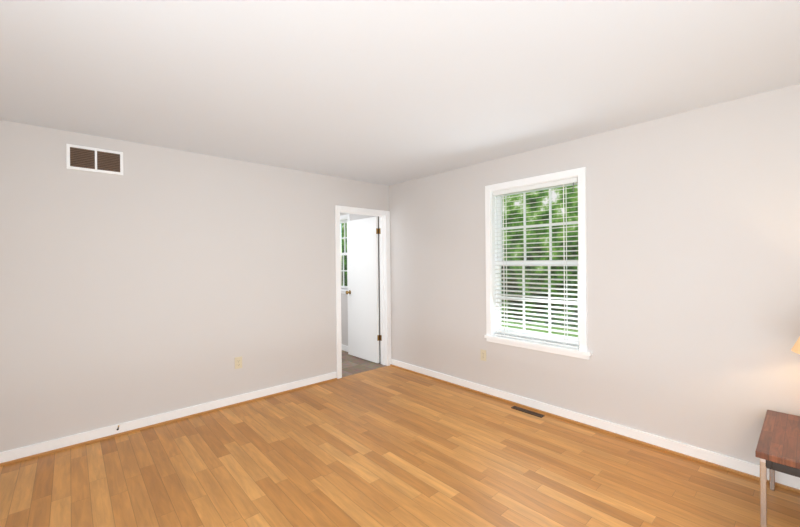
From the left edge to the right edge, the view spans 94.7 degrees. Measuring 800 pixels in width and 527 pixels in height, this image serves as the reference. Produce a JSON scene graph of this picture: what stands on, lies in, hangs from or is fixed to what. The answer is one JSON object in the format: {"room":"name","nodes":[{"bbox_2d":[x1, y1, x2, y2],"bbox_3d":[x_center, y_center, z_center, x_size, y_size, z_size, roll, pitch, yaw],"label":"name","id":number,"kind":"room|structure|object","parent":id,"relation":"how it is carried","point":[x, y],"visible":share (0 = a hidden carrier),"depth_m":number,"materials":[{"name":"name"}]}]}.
{"room":"empty bedroom","nodes":[
{"label":"empty bedroom","id":0,"kind":"room"},
{"bbox_2d":[0,120,388,451],"bbox_3d":[-1.766,0.186,3.651,4.250,2.440,0.140,-1,0,-42],"label":"wall","id":1,"kind":"structure","parent":0,"point":[152,281],"depth_m":3.20,"materials":[{"name":"paint"}]},
{"bbox_2d":[66,144,122,174],"bbox_3d":[-2.436,-0.829,2.950,0.350,0.190,0.015,-1,0,-42],"label":"air vent","id":2,"kind":"object","parent":1,"relation":"in","point":[84,158],"visible":1,"depth_m":2.94,"materials":[{"name":"metal"}]},
{"bbox_2d":[0,372,336,465],"bbox_3d":[-1.937,1.364,3.366,3.170,0.091,0.046,-1,0,-42],"label":"baseboard","id":3,"kind":"structure","parent":1,"relation":"attached to","point":[44,448],"depth_m":3.16,"materials":[{"name":"white wood"}]},
{"bbox_2d":[235,356,241,368],"bbox_3d":[-1.615,0.993,3.683,0.070,0.115,0.007,-1,0,-42],"label":"electrical outlet","id":4,"kind":"object","parent":1,"relation":"attached to","point":[238,362],"visible":1,"depth_m":3.68,"materials":[{"name":"plastic"}]},
{"bbox_2d":[335,205,390,378],"bbox_3d":[-0.500,0.341,4.780,0.859,2.095,0.166,-1,0,-42],"label":"door frame","id":5,"kind":"structure","parent":1,"relation":"attached to","point":[338,209],"depth_m":4.97,"materials":[{"name":"white wood"}]},
{"bbox_2d":[346,217,381,362],"bbox_3d":[-0.532,0.366,5.317,0.169,2.017,0.758,-1,0,-42],"label":"door","id":6,"kind":"structure","parent":1,"relation":"in","point":[362,291],"depth_m":5.28,"materials":[{"name":"white wood"}]},
{"bbox_2d":[0,350,799,526],"bbox_3d":[-0.715,1.430,2.612,4.400,0.060,6.900,-1,0,-42],"label":"floor","id":7,"kind":"structure","parent":0,"point":[388,446],"depth_m":2.44,"materials":[{"name":"brown wood"}]},
{"bbox_2d":[511,406,544,417],"bbox_3d":[1.181,1.373,3.414,0.060,0.006,0.304,-1,0,-42],"label":"floor vent","id":8,"kind":"object","parent":7,"relation":"in","point":[528,411],"visible":1,"depth_m":3.41,"materials":[{"name":"metal"}]},
{"bbox_2d":[755,410,799,526],"bbox_3d":[2.257,1.139,1.761,0.730,0.465,0.750,-1,0,-42],"label":"table","id":9,"kind":"object","parent":7,"relation":"on","point":[778,447],"visible":1,"depth_m":1.82,"materials":[{"name":"brown wood"}]},
{"bbox_2d":[791,337,799,353],"bbox_3d":[2.234,0.554,1.829,0.400,0.705,0.400,-1,0,-42],"label":"lamp","id":10,"kind":"object","parent":9,"relation":"on","point":[796,348],"visible":1,"depth_m":1.92,"materials":[{"name":"fabric"}]},
{"bbox_2d":[0,0,799,185],"bbox_3d":[-0.742,-1.090,2.602,4.400,0.100,6.900,-1,0,-42],"label":"ceiling","id":11,"kind":"structure","parent":0,"point":[388,92],"depth_m":2.01,"materials":[{"name":"paint"}]},
{"bbox_2d":[340,84,799,464],"bbox_3d":[0.853,0.157,4.027,0.150,2.440,6.900,-1,0,-42],"label":"wall","id":12,"kind":"structure","parent":0,"point":[693,266],"depth_m":2.73,"materials":[{"name":"paint"}]},
{"bbox_2d":[340,214,349,293],"bbox_3d":[-0.944,-0.145,6.010,0.208,1.245,0.720,-1,0,-42],"label":"window","id":13,"kind":"structure","parent":12,"relation":"in","point":[344,221],"depth_m":6.01,"materials":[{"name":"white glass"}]},
{"bbox_2d":[342,345,380,361],"bbox_3d":[-0.822,1.343,5.789,0.014,0.088,1.790,-1,0,-42],"label":"baseboard","id":14,"kind":"structure","parent":12,"relation":"attached to","point":[345,348],"depth_m":5.82,"materials":[{"name":"white wood"}]},
{"bbox_2d":[480,349,485,360],"bbox_3d":[0.880,0.969,3.891,0.007,0.115,0.070,-1,0,-42],"label":"electrical outlet","id":15,"kind":"object","parent":12,"relation":"attached to","point":[483,354],"visible":1,"depth_m":3.89,"materials":[{"name":"plastic"}]},
{"bbox_2d":[484,167,591,359],"bbox_3d":[1.303,-0.001,3.513,0.224,1.619,1.047,-1,0,-42],"label":"window","id":16,"kind":"structure","parent":12,"relation":"in","point":[549,342],"depth_m":3.48,"materials":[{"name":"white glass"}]},
{"bbox_2d":[390,359,799,492],"bbox_3d":[1.439,1.330,3.256,0.031,0.088,4.680,-1,0,-42],"label":"baseboard","id":17,"kind":"structure","parent":12,"relation":"attached to","point":[742,467],"depth_m":2.89,"materials":[{"name":"white wood"}]},
{"label":"outside","id":18,"kind":"structure","parent":0,"visible":0},
{"bbox_2d":[341,185,577,329],"bbox_3d":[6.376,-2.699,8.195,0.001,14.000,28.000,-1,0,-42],"label":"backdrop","id":19,"kind":"structure","parent":18,"point":[569,191],"depth_m":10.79,"materials":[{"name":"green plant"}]},
{"bbox_2d":[502,321,577,336],"bbox_3d":[6.412,1.806,6.858,11.830,0.001,34.000,-1,0,-42],"label":"ground","id":20,"kind":"structure","parent":18,"point":[552,332],"depth_m":10.27,"materials":[{"name":"green plant"}]}
]}

